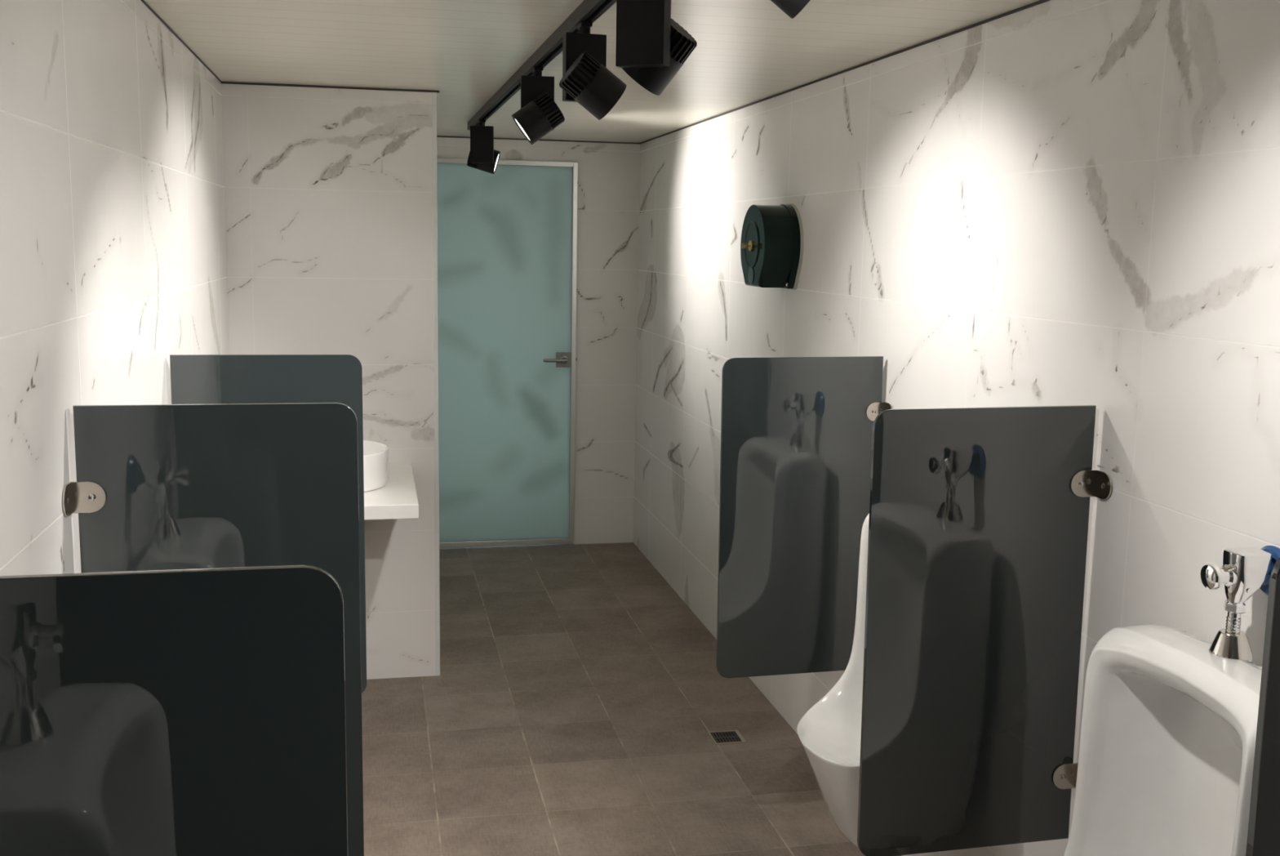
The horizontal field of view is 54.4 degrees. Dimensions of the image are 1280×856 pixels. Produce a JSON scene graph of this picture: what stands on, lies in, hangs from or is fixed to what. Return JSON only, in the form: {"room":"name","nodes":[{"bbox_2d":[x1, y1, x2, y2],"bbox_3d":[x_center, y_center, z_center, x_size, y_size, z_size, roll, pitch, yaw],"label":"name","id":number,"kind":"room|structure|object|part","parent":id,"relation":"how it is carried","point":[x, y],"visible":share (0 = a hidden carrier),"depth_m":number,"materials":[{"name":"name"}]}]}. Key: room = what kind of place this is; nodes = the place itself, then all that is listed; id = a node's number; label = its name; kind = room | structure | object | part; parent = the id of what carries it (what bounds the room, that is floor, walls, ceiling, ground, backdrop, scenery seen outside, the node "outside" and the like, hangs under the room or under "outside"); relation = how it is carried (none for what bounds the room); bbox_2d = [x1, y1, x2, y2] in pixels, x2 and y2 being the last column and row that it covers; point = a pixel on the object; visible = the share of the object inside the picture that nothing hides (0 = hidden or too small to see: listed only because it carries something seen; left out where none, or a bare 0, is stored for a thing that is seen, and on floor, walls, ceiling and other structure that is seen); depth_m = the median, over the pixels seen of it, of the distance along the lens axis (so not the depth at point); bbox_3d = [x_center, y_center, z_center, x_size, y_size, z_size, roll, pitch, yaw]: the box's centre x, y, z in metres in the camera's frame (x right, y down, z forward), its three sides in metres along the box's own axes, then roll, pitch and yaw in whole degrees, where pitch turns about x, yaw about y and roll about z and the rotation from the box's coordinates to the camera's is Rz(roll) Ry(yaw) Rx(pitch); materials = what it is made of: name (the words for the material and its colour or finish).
{"room":"public restroom","nodes":[
{"label":"public restroom","id":0,"kind":"room"},
{"bbox_2d":[0,0,229,575],"bbox_3d":[-1.046,0.209,2.251,0.120,2.150,4.427,-1,9,-12],"label":"wall","id":1,"kind":"structure","parent":0,"point":[113,263],"depth_m":2.22,"materials":[{"name":"stone"}]},
{"bbox_2d":[0,564,347,855],"bbox_3d":[-0.497,0.571,1.106,0.467,0.892,0.063,-1,9,-12],"label":"screen","id":2,"kind":"object","parent":1,"relation":"attached to","point":[197,711],"visible":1,"depth_m":1.10,"materials":[{"name":"black glass"}]},
{"bbox_2d":[141,0,222,82],"bbox_3d":[-0.969,-0.852,2.106,0.007,0.004,4.427,-1,9,-12],"label":"trim","id":3,"kind":"structure","parent":1,"relation":"attached to","point":[143,1],"depth_m":3.30,"materials":[{"name":"black metal"}]},
{"bbox_2d":[62,402,364,855],"bbox_3d":[-0.719,0.405,2.140,0.467,0.892,0.063,-1,9,-12],"label":"screen","id":4,"kind":"object","parent":1,"relation":"attached to","point":[157,486],"visible":0.54,"depth_m":2.12,"materials":[{"name":"glass"}]},
{"bbox_2d":[169,354,366,692],"bbox_3d":[-0.929,0.264,3.118,0.467,0.892,0.063,-1,9,-12],"label":"screen","id":5,"kind":"object","parent":1,"relation":"attached to","point":[195,379],"visible":0.09,"depth_m":3.09,"materials":[{"name":"glass"}]},
{"bbox_2d":[221,81,439,93],"bbox_3d":[-1.068,-1.182,4.323,0.736,0.007,0.008,-1,9,-12],"label":"trim","id":6,"kind":"structure","parent":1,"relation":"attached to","point":[226,82],"depth_m":4.32,"materials":[{"name":"black metal"}]},
{"bbox_2d":[364,462,418,519],"bbox_3d":[-1.071,0.343,4.172,0.627,0.320,0.742,-1,9,-12],"label":"countertop","id":7,"kind":"structure","parent":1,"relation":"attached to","point":[397,499],"depth_m":3.94,"materials":[{"name":"white stone"}]},
{"bbox_2d":[363,440,388,491],"bbox_3d":[-1.040,0.127,4.129,0.409,0.122,0.409,-1,9,-12],"label":"washbasin","id":8,"kind":"object","parent":7,"relation":"in","point":[375,454],"visible":0.22,"depth_m":4.06,"materials":[{"name":"white ceramic"}]},
{"bbox_2d":[221,83,435,679],"bbox_3d":[-1.310,-0.277,5.491,0.724,2.150,2.092,-1,9,-12],"label":"wall","id":9,"kind":"structure","parent":0,"point":[328,192],"depth_m":4.42,"materials":[{"name":"stone"}]},
{"bbox_2d":[432,92,439,675],"bbox_3d":[-0.746,-0.128,4.558,0.015,2.150,0.015,-1,9,-12],"label":"trim","id":10,"kind":"structure","parent":9,"relation":"attached to","point":[434,94],"depth_m":4.54,"materials":[{"name":"metal"}]},
{"bbox_2d":[436,137,577,162],"bbox_3d":[-0.739,-1.441,6.456,0.826,0.110,0.120,-1,9,-12],"label":"wall header","id":11,"kind":"structure","parent":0,"point":[446,147],"depth_m":6.42,"materials":[{"name":"stone"}]},
{"bbox_2d":[436,135,639,143],"bbox_3d":[-0.564,-1.486,6.425,1.156,0.006,0.008,-1,9,-12],"label":"trim","id":12,"kind":"structure","parent":11,"relation":"attached to","point":[437,135],"depth_m":6.45,"materials":[{"name":"black metal"}]},
{"bbox_2d":[143,0,1039,142],"bbox_3d":[-0.964,-0.875,1.908,4.132,0.100,9.049,-1,9,-12],"label":"ceiling","id":13,"kind":"structure","parent":0,"point":[746,51],"depth_m":3.32,"materials":[{"name":"white paint"}]},
{"bbox_2d":[467,0,616,129],"bbox_3d":[-0.015,-0.851,2.314,0.039,0.035,6.732,-1,9,-13],"label":"ceiling track","id":14,"kind":"object","parent":13,"relation":"attached to","point":[588,10],"visible":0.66,"depth_m":3.32,"materials":[{"name":"black metal"}]},
{"bbox_2d":[466,119,500,173],"bbox_3d":[-0.646,-1.161,5.163,0.140,0.212,0.153,-1,9,-12],"label":"lamp","id":15,"kind":"object","parent":14,"relation":"attached to","point":[482,156],"visible":1,"depth_m":5.10,"materials":[{"name":"black metal"}]},
{"bbox_2d":[466,151,477,168],"bbox_3d":[-0.686,-1.130,5.187,0.067,0.103,0.096,1,8,-2],"label":"sink","id":16,"kind":"object","parent":15,"relation":"in","point":[474,165],"depth_m":5.16,"materials":[{"name":"black metal"}]},
{"bbox_2d":[511,66,564,144],"bbox_3d":[-0.288,-0.904,3.496,0.148,0.218,0.148,-1,9,-12],"label":"lamp","id":17,"kind":"object","parent":14,"relation":"attached to","point":[539,114],"visible":1,"depth_m":3.45,"materials":[{"name":"black metal"}]},
{"bbox_2d":[533,92,564,128],"bbox_3d":[-0.255,-0.885,3.480,0.090,0.101,0.098,-1,9,-12],"label":"sink","id":18,"kind":"object","parent":17,"relation":"in","point":[547,114],"depth_m":3.44,"materials":[{"name":"black metal"}]},
{"bbox_2d":[559,21,626,119],"bbox_3d":[-0.108,-0.793,2.765,0.148,0.216,0.149,-1,9,-12],"label":"lamp","id":19,"kind":"object","parent":14,"relation":"attached to","point":[586,80],"visible":1,"depth_m":2.73,"materials":[{"name":"black metal"}]},
{"bbox_2d":[559,51,600,98],"bbox_3d":[-0.132,-0.774,2.737,0.090,0.101,0.098,-1,9,-12],"label":"sink","id":20,"kind":"object","parent":19,"relation":"in","point":[581,79],"depth_m":2.71,"materials":[{"name":"black metal"}]},
{"bbox_2d":[615,0,697,95],"bbox_3d":[0.022,-0.719,2.271,0.146,0.214,0.148,5,9,25],"label":"lamp","id":21,"kind":"object","parent":14,"relation":"attached to","point":[651,47],"visible":1,"depth_m":2.23,"materials":[{"name":"black metal"}]},
{"bbox_2d":[670,18,697,63],"bbox_3d":[0.055,-0.715,2.285,0.099,0.094,0.096,5,9,24],"label":"sink","id":22,"kind":"object","parent":21,"relation":"in","point":[682,44],"depth_m":2.26,"materials":[{"name":"black metal"}]},
{"bbox_2d":[770,0,810,18],"bbox_3d":[0.166,-0.601,1.498,0.148,0.215,0.151,-1,9,-12],"label":"lamp","id":23,"kind":"object","parent":14,"relation":"attached to","point":[792,8],"visible":1,"depth_m":1.48,"materials":[{"name":"black"}]},
{"bbox_2d":[573,142,639,543],"bbox_3d":[-0.192,-0.440,6.726,0.330,2.150,0.120,-1,9,-12],"label":"wall","id":24,"kind":"structure","parent":0,"point":[609,173],"depth_m":6.66,"materials":[{"name":"stone"}]},
{"bbox_2d":[436,157,577,547],"bbox_3d":[-0.738,-0.369,6.524,0.826,2.030,0.100,-1,9,-12],"label":"door","id":25,"kind":"structure","parent":24,"relation":"in","point":[507,238],"depth_m":6.55,"materials":[{"name":"green glass"}]},
{"bbox_3d":[-0.443,-0.357,6.566,0.138,0.042,0.055,-1,9,-12],"label":"lever","id":26,"kind":"part","parent":25,"relation":"part of","materials":[{"name":"grey metal"}]},
{"bbox_3d":[-0.405,-0.362,6.607,0.080,0.080,0.009,-1,9,-12],"label":"handle plate","id":27,"kind":"part","parent":25,"relation":"part of","materials":[{"name":"grey metal"}]},
{"bbox_2d":[361,542,901,855],"bbox_3d":[-1.113,1.272,2.747,4.132,0.100,10.099,-1,9,-12],"label":"floor","id":28,"kind":"structure","parent":0,"point":[576,696],"depth_m":4.18,"materials":[{"name":"brown tile"}]},
{"bbox_2d":[707,729,746,744],"bbox_3d":[0.290,1.034,4.168,0.106,0.003,0.106,-1,9,-11],"label":"floor drain","id":29,"kind":"object","parent":28,"relation":"on","point":[727,736],"visible":1,"depth_m":4.17,"materials":[{"name":"metal"}]},
{"bbox_2d":[633,0,1279,855],"bbox_3d":[0.949,0.211,2.485,0.120,2.150,8.749,-1,9,-12],"label":"wall","id":30,"kind":"structure","parent":0,"point":[1051,202],"depth_m":2.65,"materials":[{"name":"stone"}]},
{"bbox_2d":[740,203,804,289],"bbox_3d":[0.425,-0.614,4.204,0.168,0.285,0.287,-1,9,-12],"label":"dispenser","id":31,"kind":"object","parent":30,"relation":"attached to","point":[772,242],"visible":1,"depth_m":4.11,"materials":[{"name":"green plastic"}]},
{"bbox_3d":[0.502,-0.616,4.221,0.010,0.285,0.287,-1,9,-12],"label":"plate","id":32,"kind":"part","parent":31,"relation":"part of","materials":[{"name":"black plastic"}]},
{"bbox_2d":[716,355,892,677],"bbox_3d":[0.451,0.253,3.415,0.467,0.892,0.063,-1,9,-12],"label":"screen","id":33,"kind":"object","parent":30,"relation":"attached to","point":[796,432],"visible":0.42,"depth_m":3.43,"materials":[{"name":"glass"}]},
{"bbox_2d":[796,512,869,848],"bbox_3d":[0.584,0.592,2.954,0.403,0.768,0.430,-1,9,-12],"label":"urinal","id":34,"kind":"object","parent":30,"relation":"attached to","point":[829,731],"visible":0.22,"depth_m":3.06,"materials":[{"name":"white ceramic"}]},
{"bbox_2d":[640,0,1049,143],"bbox_3d":[0.909,-0.849,2.314,0.008,0.006,8.749,-1,9,-12],"label":"trim","id":35,"kind":"structure","parent":30,"relation":"attached to","point":[1040,2],"depth_m":3.41,"materials":[{"name":"black metal"}]},
{"bbox_2d":[857,404,1111,855],"bbox_3d":[0.666,0.406,2.411,0.467,0.892,0.063,-1,9,-12],"label":"screen","id":36,"kind":"object","parent":30,"relation":"attached to","point":[979,520],"visible":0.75,"depth_m":2.43,"materials":[{"name":"glass"}]},
{"bbox_2d":[1063,623,1262,855],"bbox_3d":[0.795,0.741,1.974,0.403,0.768,0.430,-1,9,-12],"label":"urinal","id":37,"kind":"object","parent":30,"relation":"attached to","point":[1169,724],"visible":0.88,"depth_m":2.10,"materials":[{"name":"white ceramic"}]},
{"bbox_2d":[1200,545,1279,661],"bbox_3d":[0.939,0.272,1.958,0.120,0.174,0.081,-1,9,-12],"label":"valve","id":38,"kind":"object","parent":30,"relation":"attached to","point":[1244,571],"visible":0.99,"depth_m":1.94,"materials":[{"name":"silver metal"}]},
{"bbox_3d":[0.912,0.230,1.946,0.034,0.035,0.034,-1,9,-12],"label":"push knob","id":39,"kind":"part","parent":38,"relation":"part of","materials":[{"name":"silver metal"}]},
{"bbox_2d":[1245,556,1279,855],"bbox_3d":[0.888,0.563,1.379,0.467,0.892,0.063,-1,9,-12],"label":"screen","id":40,"kind":"object","parent":30,"relation":"attached to","point":[1264,824],"visible":1,"depth_m":1.32,"materials":[{"name":"glass"}]}
]}

